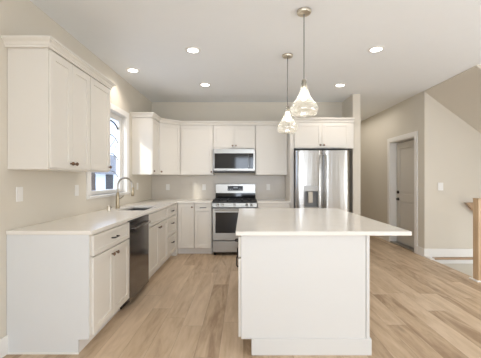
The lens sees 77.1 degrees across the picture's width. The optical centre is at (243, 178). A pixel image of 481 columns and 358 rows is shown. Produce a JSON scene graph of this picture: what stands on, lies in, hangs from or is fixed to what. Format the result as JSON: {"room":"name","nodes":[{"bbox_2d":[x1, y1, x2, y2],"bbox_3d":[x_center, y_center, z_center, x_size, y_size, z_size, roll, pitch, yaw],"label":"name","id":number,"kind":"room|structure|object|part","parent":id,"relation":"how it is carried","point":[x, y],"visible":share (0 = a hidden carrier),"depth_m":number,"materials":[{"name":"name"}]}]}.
{"room":"kitchen","nodes":[
{"label":"kitchen","id":0,"kind":"room"},
{"bbox_2d":[0,0,151,338],"bbox_3d":[-1.840,-0.087,0.900,0.150,2.775,9.800,0,0,0],"label":"wall","id":1,"kind":"structure","parent":0,"point":[48,196],"depth_m":2.60,"materials":[{"name":"paint"}]},
{"bbox_2d":[0,335,7,357],"bbox_3d":[-1.758,1.230,-0.871,0.015,0.140,6.258,0,0,0],"label":"baseboard","id":2,"kind":"structure","parent":1,"relation":"attached to","point":[3,341],"depth_m":2.21,"materials":[{"name":"white wood"}]},
{"bbox_2d":[16,187,22,201],"bbox_3d":[-1.761,0.120,2.375,0.008,0.115,0.070,0,0,0],"label":"outlet","id":3,"kind":"object","parent":1,"relation":"attached to","point":[19,190],"visible":1,"depth_m":2.37,"materials":[{"name":"white plastic"}]},
{"bbox_2d":[7,48,89,170],"bbox_3d":[-1.587,-0.528,2.548,0.353,0.913,0.586,0,0,0],"label":"upper cabinet","id":4,"kind":"object","parent":1,"relation":"attached to","point":[48,97],"visible":1,"depth_m":2.25,"materials":[{"name":"paint"}]},
{"bbox_3d":[-1.450,-0.523,2.401,0.019,0.875,0.282,0,0,0],"label":"door","id":5,"kind":"part","parent":4,"relation":"part of","materials":[{"name":"paint"}]},
{"bbox_3d":[-1.450,-0.523,2.692,0.019,0.875,0.291,0,0,0],"label":"door","id":6,"kind":"part","parent":4,"relation":"part of","materials":[{"name":"paint"}]},
{"bbox_2d":[1,35,115,89],"bbox_3d":[-1.583,-1.010,2.763,0.361,0.069,1.134,0,0,0],"label":"crown molding","id":7,"kind":"structure","parent":1,"relation":"attached to","point":[10,41],"depth_m":2.29,"materials":[{"name":"paint"}]},
{"bbox_2d":[75,185,78,195],"bbox_3d":[-1.761,0.120,3.190,0.008,0.115,0.070,0,0,0],"label":"outlet","id":8,"kind":"object","parent":1,"relation":"attached to","point":[76,186],"visible":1,"depth_m":3.19,"materials":[{"name":"white plastic"}]},
{"bbox_2d":[60,75,111,171],"bbox_3d":[-1.587,-0.528,3.058,0.353,0.913,0.428,0,0,0],"label":"upper cabinet","id":9,"kind":"object","parent":1,"relation":"attached to","point":[99,94],"visible":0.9,"depth_m":3.04,"materials":[{"name":"paint"}]},
{"bbox_3d":[-1.450,-0.523,3.057,0.019,0.875,0.418,0,0,0],"label":"door","id":10,"kind":"part","parent":9,"relation":"part of","materials":[{"name":"paint"}]},
{"bbox_2d":[86,103,129,199],"bbox_3d":[-1.820,-0.388,4.003,0.180,1.235,1.235,0,0,0],"label":"window","id":11,"kind":"structure","parent":1,"relation":"in","point":[122,122],"depth_m":4.45,"materials":[{"name":"glass"},{"name":"white vinyl"}]},
{"bbox_3d":[-1.845,-0.362,4.003,0.040,1.113,1.053,0,0,0],"label":"sash","id":12,"kind":"part","parent":11,"relation":"part of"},
{"bbox_3d":[-1.778,0.203,4.003,0.095,0.018,1.205,0,0,0],"label":"sill","id":13,"kind":"part","parent":11,"relation":"part of","materials":[{"name":"white wood"}]},
{"bbox_2d":[132,117,159,174],"bbox_3d":[-1.587,-0.528,4.980,0.353,0.913,0.418,0,0,0],"label":"upper cabinet","id":14,"kind":"object","parent":1,"relation":"attached to","point":[145,130],"visible":0.98,"depth_m":4.77,"materials":[{"name":"paint"}]},
{"bbox_3d":[-1.450,-0.523,4.981,0.019,0.875,0.405,0,0,0],"label":"door","id":15,"kind":"part","parent":14,"relation":"part of","materials":[{"name":"paint"}]},
{"bbox_2d":[130,112,354,124],"bbox_3d":[0.065,-1.010,5.101,3.657,0.069,0.778,0,0,0],"label":"crown molding","id":16,"kind":"structure","parent":14,"relation":"attached to","point":[153,115],"depth_m":5.30,"materials":[{"name":"paint"}]},
{"bbox_2d":[3,236,480,357],"bbox_3d":[1.492,1.315,2.075,6.815,0.030,12.450,0,0,0],"label":"floor","id":17,"kind":"structure","parent":0,"point":[421,307],"depth_m":2.90,"materials":[{"name":"brown wood"}]},
{"bbox_2d":[7,222,128,353],"bbox_3d":[-1.431,0.858,2.620,0.664,0.885,0.765,0,0,0],"label":"base cabinet","id":18,"kind":"object","parent":17,"relation":"on","point":[62,290],"visible":0.98,"depth_m":2.25,"materials":[{"name":"paint"}]},
{"bbox_3d":[-1.493,1.294,2.242,0.540,0.012,0.008,0,0,0],"label":"shoe molding","id":19,"kind":"part","parent":18,"relation":"part of","materials":[{"name":"white wood"}]},
{"bbox_3d":[-1.458,0.858,2.254,0.611,0.885,0.016,0,0,0],"label":"panel","id":20,"kind":"part","parent":18,"relation":"part of","materials":[{"name":"paint"}]},
{"bbox_3d":[-1.143,0.888,2.462,0.019,0.584,0.355,0,0,0],"label":"door","id":21,"kind":"part","parent":18,"relation":"part of","materials":[{"name":"paint"}]},
{"bbox_2d":[6,199,212,234],"bbox_3d":[-1.152,0.400,4.019,1.224,0.029,3.559,0,0,0],"label":"countertop","id":22,"kind":"structure","parent":18,"relation":"on","point":[90,223],"depth_m":2.80,"materials":[{"name":"stone"}]},
{"bbox_2d":[116,177,133,208],"bbox_3d":[-1.561,0.179,3.970,0.248,0.412,0.060,0,0,0],"label":"faucet","id":23,"kind":"object","parent":22,"relation":"on","point":[120,179],"visible":1,"depth_m":3.96,"materials":[{"name":"metal"}]},
{"bbox_2d":[129,208,149,209],"bbox_3d":[-1.390,0.524,3.990,0.356,0.212,0.596,0,0,0],"label":"undermount sink","id":24,"kind":"object","parent":22,"relation":"in","point":[133,208],"visible":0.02,"depth_m":4.28,"materials":[{"name":"metal"}]},
{"bbox_3d":[-1.143,0.506,2.641,0.019,0.153,0.714,0,0,0],"label":"drawer","id":25,"kind":"part","parent":18,"relation":"part of","materials":[{"name":"paint"}]},
{"bbox_3d":[-1.143,0.888,2.821,0.019,0.584,0.355,0,0,0],"label":"door","id":26,"kind":"part","parent":18,"relation":"part of","materials":[{"name":"paint"}]},
{"bbox_2d":[120,214,150,308],"bbox_3d":[-1.414,0.860,3.311,0.662,0.880,0.602,0,0,0],"label":"dishwasher","id":27,"kind":"object","parent":17,"relation":"on","point":[138,238],"visible":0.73,"depth_m":3.26,"materials":[{"name":"metal"}]},
{"bbox_3d":[-1.163,0.827,3.311,0.061,0.806,0.602,0,0,0],"label":"door","id":28,"kind":"part","parent":27,"relation":"part of","materials":[{"name":"metal"}]},
{"bbox_3d":[-1.108,0.500,3.312,0.050,0.019,0.530,0,0,0],"label":"handle","id":29,"kind":"part","parent":27,"relation":"part of","materials":[{"name":"metal"}]},
{"bbox_2d":[128,204,175,265],"bbox_3d":[-1.430,0.858,4.804,0.662,0.885,0.598,0,0,0],"label":"base cabinet","id":30,"kind":"object","parent":17,"relation":"on","point":[171,210],"visible":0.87,"depth_m":4.75,"materials":[{"name":"paint"}]},
{"bbox_3d":[-1.143,1.036,4.796,0.019,0.289,0.572,0,0,0],"label":"drawer","id":31,"kind":"part","parent":30,"relation":"part of","materials":[{"name":"paint"}]},
{"bbox_3d":[-1.143,0.737,4.796,0.019,0.282,0.572,0,0,0],"label":"drawer","id":32,"kind":"part","parent":30,"relation":"part of","materials":[{"name":"paint"}]},
{"bbox_3d":[-1.143,0.506,4.796,0.019,0.153,0.572,0,0,0],"label":"drawer","id":33,"kind":"part","parent":30,"relation":"part of","materials":[{"name":"paint"}]},
{"bbox_2d":[148,208,166,278],"bbox_3d":[-1.432,0.858,4.059,0.658,0.885,0.886,0,0,0],"label":"base cabinet","id":34,"kind":"object","parent":17,"relation":"on","point":[158,224],"visible":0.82,"depth_m":4.00,"materials":[{"name":"paint"}]},
{"bbox_3d":[-1.143,0.888,3.839,0.019,0.584,0.436,0,0,0],"label":"door","id":35,"kind":"part","parent":34,"relation":"part of","materials":[{"name":"paint"}]},
{"bbox_3d":[-1.143,0.506,4.059,0.019,0.153,0.876,0,0,0],"label":"drawer","id":36,"kind":"part","parent":34,"relation":"part of","materials":[{"name":"paint"}]},
{"bbox_3d":[-1.143,0.888,4.279,0.019,0.584,0.436,0,0,0],"label":"door","id":37,"kind":"part","parent":34,"relation":"part of","materials":[{"name":"paint"}]},
{"bbox_2d":[171,203,177,255],"bbox_3d":[-1.450,0.858,5.451,0.626,0.885,0.690,0,0,0],"label":"cabinet filler","id":38,"kind":"object","parent":17,"relation":"on","point":[175,252],"visible":0.14,"depth_m":5.13,"materials":[{"name":"paint"}]},
{"bbox_2d":[178,203,194,253],"bbox_3d":[-0.989,0.858,5.467,0.290,0.885,0.658,0,0,0],"label":"base cabinet","id":39,"kind":"object","parent":17,"relation":"on","point":[186,211],"visible":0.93,"depth_m":5.18,"materials":[{"name":"paint"}]},
{"bbox_2d":[195,203,212,253],"bbox_3d":[-0.692,0.858,5.465,0.298,0.885,0.662,0,0,0],"label":"base cabinet","id":40,"kind":"object","parent":17,"relation":"on","point":[203,211],"visible":0.94,"depth_m":5.18,"materials":[{"name":"paint"}]},
{"bbox_3d":[-0.692,0.491,5.178,0.288,0.123,0.019,0,0,0],"label":"drawer","id":41,"kind":"part","parent":40,"relation":"part of","materials":[{"name":"paint"}]},
{"bbox_3d":[-0.692,0.873,5.178,0.288,0.614,0.019,0,0,0],"label":"door","id":42,"kind":"part","parent":40,"relation":"part of","materials":[{"name":"paint"}]},
{"bbox_2d":[212,184,256,254],"bbox_3d":[-0.150,0.698,5.418,0.756,1.205,0.739,0,0,0],"label":"gas range","id":43,"kind":"object","parent":17,"relation":"on","point":[229,198],"visible":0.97,"depth_m":5.12,"materials":[{"name":"silver metal"}]},
{"bbox_3d":[-0.150,1.147,5.131,0.750,0.186,0.031,0,0,0],"label":"warming drawer","id":44,"kind":"part","parent":43,"relation":"part of","materials":[{"name":"silver metal"}]},
{"bbox_3d":[-0.150,0.769,5.130,0.750,0.538,0.034,0,0,0],"label":"oven door","id":45,"kind":"part","parent":43,"relation":"part of","materials":[{"name":"silver metal"}]},
{"bbox_2d":[212,201,256,202],"bbox_3d":[-0.150,0.395,5.450,0.756,0.020,0.635,0,0,0],"label":"cooktop","id":46,"kind":"object","parent":43,"relation":"in","point":[213,201],"depth_m":5.13,"materials":[{"name":"metal"}]},
{"bbox_3d":[-0.150,0.443,5.111,0.756,0.084,0.045,0,0,0],"label":"control panel","id":47,"kind":"part","parent":43,"relation":"part of","materials":[{"name":"silver metal"}]},
{"bbox_3d":[-0.150,0.320,5.709,0.748,0.110,0.006,0,0,0],"label":"vent panel","id":48,"kind":"part","parent":43,"relation":"part of","materials":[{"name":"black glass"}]},
{"bbox_2d":[257,203,289,207],"bbox_3d":[0.518,0.858,5.465,0.555,0.885,0.662,0,0,0],"label":"base cabinet","id":49,"kind":"object","parent":17,"relation":"on","point":[259,205],"visible":0.2,"depth_m":5.18,"materials":[{"name":"paint"}]},
{"bbox_2d":[256,199,289,202],"bbox_3d":[0.517,0.400,5.479,0.563,0.029,0.641,0,0,0],"label":"countertop","id":50,"kind":"structure","parent":49,"relation":"on","point":[258,200],"depth_m":5.17,"materials":[{"name":"stone"}]},
{"bbox_2d":[285,122,293,207],"bbox_3d":[0.832,0.163,5.494,0.064,2.274,0.607,0,0,0],"label":"panel","id":51,"kind":"object","parent":17,"relation":"on","point":[289,178],"visible":0.44,"depth_m":5.19,"materials":[{"name":"paint"}]},
{"bbox_2d":[235,236,371,354],"bbox_3d":[0.436,0.858,3.042,1.018,0.885,1.636,0,0,0],"label":"kitchen island","id":52,"kind":"object","parent":17,"relation":"on","point":[298,295],"visible":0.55,"depth_m":2.23,"materials":[{"name":"paint"}]},
{"bbox_3d":[-0.029,0.506,2.494,0.019,0.153,0.472,0,0,0],"label":"drawer","id":53,"kind":"part","parent":52,"relation":"part of","materials":[{"name":"paint"}]},
{"bbox_3d":[-0.029,0.888,2.494,0.019,0.584,0.472,0,0,0],"label":"door","id":54,"kind":"part","parent":52,"relation":"part of","materials":[{"name":"paint"}]},
{"bbox_2d":[236,208,411,235],"bbox_3d":[0.586,0.399,3.085,1.288,0.030,1.760,0,0,0],"label":"island countertop","id":55,"kind":"structure","parent":52,"relation":"on","point":[250,221],"depth_m":2.55,"materials":[{"name":"stone"}]},
{"bbox_3d":[0.920,0.796,2.241,0.024,0.763,0.022,0,0,0],"label":"corner trim","id":56,"kind":"part","parent":52,"relation":"part of","materials":[{"name":"paint"}]},
{"bbox_2d":[294,149,349,211],"bbox_3d":[1.322,0.401,5.356,0.896,1.798,0.828,0,0,0],"label":"refrigerator","id":57,"kind":"object","parent":17,"relation":"on","point":[321,176],"visible":0.62,"depth_m":5.01,"materials":[{"name":"silver metal"}]},
{"bbox_3d":[1.097,0.052,5.054,0.445,1.055,0.101,0,0,0],"label":"door","id":58,"kind":"part","parent":57,"relation":"part of","materials":[{"name":"metal"}]},
{"bbox_3d":[1.122,0.295,5.034,0.250,0.370,0.072,0,0,0],"label":"dispenser frame","id":59,"kind":"part","parent":57,"relation":"part of","materials":[{"name":"silver metal"}]},
{"bbox_3d":[1.284,0.045,4.982,0.025,0.914,0.081,0,0,0],"label":"handle","id":60,"kind":"part","parent":57,"relation":"part of","materials":[{"name":"silver metal"}]},
{"bbox_3d":[1.360,0.045,4.982,0.025,0.914,0.081,0,0,0],"label":"handle","id":61,"kind":"part","parent":57,"relation":"part of","materials":[{"name":"silver metal"}]},
{"bbox_3d":[1.548,0.052,5.054,0.445,1.055,0.101,0,0,0],"label":"door","id":62,"kind":"part","parent":57,"relation":"part of","materials":[{"name":"metal"}]},
{"bbox_2d":[469,198,480,281],"bbox_3d":[3.016,0.773,3.871,0.148,1.054,0.144,0,0,0],"label":"newel post","id":63,"kind":"object","parent":17,"relation":"on","point":[476,277],"visible":1,"depth_m":3.85,"materials":[{"name":"brown wood"}]},
{"bbox_2d":[152,102,341,174],"bbox_3d":[-0.009,-0.087,5.860,3.812,2.775,0.120,0,0,0],"label":"wall","id":64,"kind":"structure","parent":0,"point":[181,111],"depth_m":5.80,"materials":[{"name":"paint"}]},
{"bbox_2d":[159,122,179,174],"bbox_3d":[-1.453,-0.528,5.484,0.620,0.913,0.627,0,0,0],"label":"upper cabinet","id":65,"kind":"object","parent":64,"relation":"attached to","point":[169,133],"visible":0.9,"depth_m":5.32,"materials":[{"name":"paint"}]},
{"bbox_2d":[180,125,214,174],"bbox_3d":[-0.847,-0.528,5.610,0.596,0.913,0.376,0,0,0],"label":"upper cabinet","id":66,"kind":"object","parent":64,"relation":"attached to","point":[196,141],"visible":0.98,"depth_m":5.46,"materials":[{"name":"paint"}]},
{"bbox_2d":[152,175,284,198],"bbox_3d":[-0.482,0.157,5.795,2.561,0.454,0.010,0,0,0],"label":"backsplash","id":67,"kind":"structure","parent":64,"relation":"attached to","point":[181,186],"depth_m":5.79,"materials":[{"name":"paint"}]},
{"bbox_2d":[213,125,254,148],"bbox_3d":[-0.167,-0.765,5.610,0.758,0.440,0.376,0,0,0],"label":"upper cabinet","id":68,"kind":"object","parent":64,"relation":"attached to","point":[224,136],"visible":0.97,"depth_m":5.46,"materials":[{"name":"paint"}]},
{"bbox_3d":[-0.355,-0.760,5.462,0.372,0.402,0.019,0,0,0],"label":"door","id":69,"kind":"part","parent":68,"relation":"part of","materials":[{"name":"paint"}]},
{"bbox_2d":[213,149,254,172],"bbox_3d":[-0.167,-0.327,5.592,0.744,0.428,0.392,0,0,0],"label":"microwave","id":70,"kind":"object","parent":68,"relation":"attached to","point":[224,160],"visible":1,"depth_m":5.40,"materials":[{"name":"silver metal"}]},
{"bbox_3d":[-0.218,-0.324,5.398,0.602,0.273,0.004,0,0,0],"label":"glass","id":71,"kind":"part","parent":70,"relation":"part of","materials":[{"name":"black glass"}]},
{"bbox_3d":[0.132,-0.324,5.398,0.093,0.273,0.004,0,0,0],"label":"control panel","id":72,"kind":"part","parent":70,"relation":"part of","materials":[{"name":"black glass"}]},
{"bbox_3d":[0.021,-0.760,5.462,0.372,0.402,0.019,0,0,0],"label":"door","id":73,"kind":"part","parent":68,"relation":"part of","materials":[{"name":"paint"}]},
{"bbox_2d":[255,125,286,174],"bbox_3d":[0.506,-0.528,5.625,0.582,0.913,0.346,0,0,0],"label":"upper cabinet","id":74,"kind":"object","parent":64,"relation":"attached to","point":[270,144],"visible":0.96,"depth_m":5.46,"materials":[{"name":"paint"}]},
{"bbox_2d":[294,122,353,149],"bbox_3d":[1.380,-0.755,5.469,1.026,0.460,0.658,0,0,0],"label":"upper cabinet","id":75,"kind":"object","parent":64,"relation":"attached to","point":[308,135],"visible":0.91,"depth_m":5.18,"materials":[{"name":"paint"}]},
{"bbox_3d":[1.110,-0.750,5.179,0.464,0.422,0.019,0,0,0],"label":"door","id":76,"kind":"part","parent":75,"relation":"part of","materials":[{"name":"paint"}]},
{"bbox_3d":[1.585,-0.750,5.179,0.478,0.422,0.019,0,0,0],"label":"door","id":77,"kind":"part","parent":75,"relation":"part of","materials":[{"name":"paint"}]},
{"bbox_2d":[30,0,480,121],"bbox_3d":[1.492,-1.525,2.075,6.815,0.100,12.450,0,0,0],"label":"ceiling","id":78,"kind":"structure","parent":0,"point":[242,44],"depth_m":3.31,"materials":[{"name":"paint"}]},
{"bbox_2d":[126,68,139,72],"bbox_3d":[-1.495,-1.470,4.087,0.180,0.010,0.180,0,0,0],"label":"recessed light","id":79,"kind":"object","parent":78,"relation":"in","point":[135,70],"visible":1,"depth_m":4.09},
{"bbox_2d":[185,46,200,52],"bbox_3d":[-0.577,-1.470,3.450,0.180,0.010,0.180,0,0,0],"label":"recessed light","id":80,"kind":"object","parent":78,"relation":"in","point":[191,49],"visible":1,"depth_m":3.43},
{"bbox_2d":[199,83,210,85],"bbox_3d":[-0.600,-1.470,4.713,0.180,0.010,0.180,0,0,0],"label":"recessed light","id":81,"kind":"object","parent":78,"relation":"in","point":[200,84],"visible":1,"depth_m":4.69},
{"bbox_2d":[277,53,297,133],"bbox_3d":[0.524,-1.011,3.595,0.242,0.928,0.242,0,0,0],"label":"pendant light","id":82,"kind":"object","parent":78,"relation":"hanging from","point":[287,56],"visible":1,"depth_m":3.58,"materials":[{"name":"clear glass"}]},
{"bbox_3d":[0.524,-0.706,3.595,0.242,0.318,0.242,0,0,0],"label":"lamp shade","id":83,"kind":"part","parent":82,"relation":"part of","materials":[{"name":"clear glass"}]},
{"bbox_3d":[0.524,-1.150,3.595,0.008,0.590,0.008,0,0,-22],"label":"cord","id":84,"kind":"part","parent":82,"relation":"part of","materials":[{"name":"grey metal"}]},
{"bbox_3d":[0.524,-0.747,3.595,0.056,0.113,0.055,0,0,0],"label":"bulb","id":85,"kind":"part","parent":82,"relation":"part of","materials":[{"name":"white glass"}]},
{"bbox_2d":[290,7,317,117],"bbox_3d":[0.531,-1.011,2.650,0.242,0.928,0.242,0,0,0],"label":"pendant light","id":86,"kind":"object","parent":78,"relation":"hanging from","point":[304,12],"visible":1,"depth_m":2.64,"materials":[{"name":"clear glass"}]},
{"bbox_2d":[302,79,305,87],"bbox_3d":[0.531,-0.839,2.650,0.038,0.072,0.037,0,0,0],"label":"socket","id":87,"kind":"object","parent":86,"relation":"attached to","point":[304,80],"depth_m":2.63,"materials":[{"name":"gold metal"}]},
{"bbox_3d":[0.531,-0.706,2.650,0.242,0.318,0.242,0,0,0],"label":"lamp shade","id":88,"kind":"part","parent":86,"relation":"part of","materials":[{"name":"clear glass"}]},
{"bbox_3d":[0.531,-0.747,2.650,0.056,0.113,0.055,0,0,0],"label":"bulb","id":89,"kind":"part","parent":86,"relation":"part of","materials":[{"name":"white glass"}]},
{"bbox_3d":[0.531,-1.150,2.650,0.008,0.590,0.008,0,0,22],"label":"cord","id":90,"kind":"part","parent":86,"relation":"part of","materials":[{"name":"grey metal"}]},
{"bbox_2d":[334,83,345,86],"bbox_3d":[1.515,-1.470,4.739,0.180,0.010,0.180,0,0,0],"label":"recessed light","id":91,"kind":"object","parent":78,"relation":"in","point":[339,84],"visible":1,"depth_m":4.74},
{"bbox_2d":[367,46,384,52],"bbox_3d":[1.504,-1.470,3.427,0.180,0.010,0.180,0,0,0],"label":"recessed light","id":92,"kind":"object","parent":78,"relation":"in","point":[373,49],"visible":1,"depth_m":3.43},
{"bbox_2d":[342,94,359,214],"bbox_3d":[1.964,-0.087,6.720,0.133,2.775,2.960,0,0,0],"label":"wall","id":93,"kind":"structure","parent":0,"point":[350,106],"depth_m":5.24,"materials":[{"name":"paint"}]},
{"bbox_2d":[360,91,423,247],"bbox_3d":[3.120,-0.087,6.620,0.200,2.775,3.160,0,0,0],"label":"wall","id":94,"kind":"structure","parent":0,"point":[407,116],"depth_m":6.56,"materials":[{"name":"paint"}]},
{"bbox_2d":[390,241,413,251],"bbox_3d":[3.098,1.289,5.768,0.165,0.022,0.880,0,0,0],"label":"threshold","id":95,"kind":"object","parent":94,"relation":"attached to","point":[402,245],"depth_m":5.80,"materials":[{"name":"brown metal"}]},
{"bbox_2d":[387,131,417,253],"bbox_3d":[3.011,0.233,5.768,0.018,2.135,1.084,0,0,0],"label":"trim","id":96,"kind":"structure","parent":94,"relation":"attached to","point":[412,134],"depth_m":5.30,"materials":[{"name":"white wood"}]},
{"bbox_2d":[396,140,413,247],"bbox_3d":[3.147,0.258,5.768,0.105,2.035,0.900,0,0,0],"label":"door","id":97,"kind":"structure","parent":94,"relation":"in","point":[405,150],"depth_m":5.85,"materials":[{"name":"paint"}]},
{"bbox_3d":[3.148,-0.152,5.762,0.007,0.815,0.534,0,0,0],"label":"panel","id":98,"kind":"part","parent":97,"relation":"part of","materials":[{"name":"paint"}]},
{"bbox_3d":[3.148,0.750,5.762,0.007,0.530,0.534,0,0,0],"label":"panel","id":99,"kind":"part","parent":97,"relation":"part of","materials":[{"name":"paint"}]},
{"bbox_2d":[417,246,424,256],"bbox_3d":[3.013,1.230,5.123,0.015,0.140,0.206,0,0,0],"label":"baseboard","id":100,"kind":"structure","parent":94,"relation":"attached to","point":[420,251],"depth_m":5.12,"materials":[{"name":"white wood"}]},
{"bbox_2d":[424,91,480,276],"bbox_3d":[3.960,0.713,5.098,1.880,4.375,0.124,0,0,0],"label":"wall","id":101,"kind":"structure","parent":0,"point":[458,142],"depth_m":5.04,"materials":[{"name":"paint"}]},
{"bbox_2d":[438,183,442,189],"bbox_3d":[3.285,0.125,5.030,0.085,0.130,0.011,0,0,0],"label":"light switch","id":102,"kind":"object","parent":101,"relation":"attached to","point":[440,185],"visible":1,"depth_m":5.03,"materials":[{"name":"white plastic"}]},
{"bbox_2d":[425,249,472,256],"bbox_3d":[3.910,1.230,5.029,1.780,0.140,0.014,0,0,0],"label":"baseboard","id":103,"kind":"structure","parent":101,"relation":"attached to","point":[428,252],"depth_m":5.02,"materials":[{"name":"white wood"}]},
{"bbox_2d":[432,257,472,259],"bbox_3d":[3.935,1.320,5.012,1.690,0.032,0.054,0,0,0],"label":"stair nosing","id":104,"kind":"structure","parent":101,"relation":"attached to","point":[435,258],"depth_m":4.99,"materials":[{"name":"brown wood"}]},
{"bbox_2d":[434,260,472,263],"bbox_3d":[3.950,1.371,5.024,1.660,0.068,0.029,0,0,0],"label":"trim","id":105,"kind":"structure","parent":101,"relation":"attached to","point":[439,261],"depth_m":5.01,"materials":[{"name":"white wood"}]},
{"bbox_2d":[464,202,472,210],"bbox_3d":[4.141,0.746,4.979,1.018,0.723,0.117,0,0,0],"label":"handrail","id":106,"kind":"object","parent":101,"relation":"attached to","point":[469,204],"visible":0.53,"depth_m":4.93,"materials":[{"name":"brown wood"}]},
{"bbox_2d":[425,65,480,132],"bbox_3d":[3.910,-0.810,4.473,1.780,1.330,1.134,0,0,0],"label":"ceiling","id":107,"kind":"structure","parent":0,"point":[460,94],"depth_m":4.61,"materials":[{"name":"paint"}]},
{"label":"outside","id":108,"kind":"structure","parent":0,"visible":0},
{"bbox_3d":[-21.032,4.400,15.000,37.935,0.200,90.000,0,0,0],"label":"ground","id":109,"kind":"structure","parent":108,"visible":0},
{"bbox_2d":[91,140,114,190],"bbox_3d":[-6.000,0.175,12.215,1.800,8.357,1.747,0,0,37],"label":"bare tree","id":110,"kind":"object","parent":109,"relation":"on","point":[93,185],"visible":0.03,"depth_m":11.99,"materials":[{"name":"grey plant"}]},
{"bbox_2d":[95,155,115,189],"bbox_3d":[-16.000,0.700,28.500,9.200,7.200,28.000,0,0,0],"label":"neighbouring house","id":111,"kind":"structure","parent":109,"relation":"on","point":[103,180],"depth_m":26.54,"materials":[{"name":"white"}]}
]}

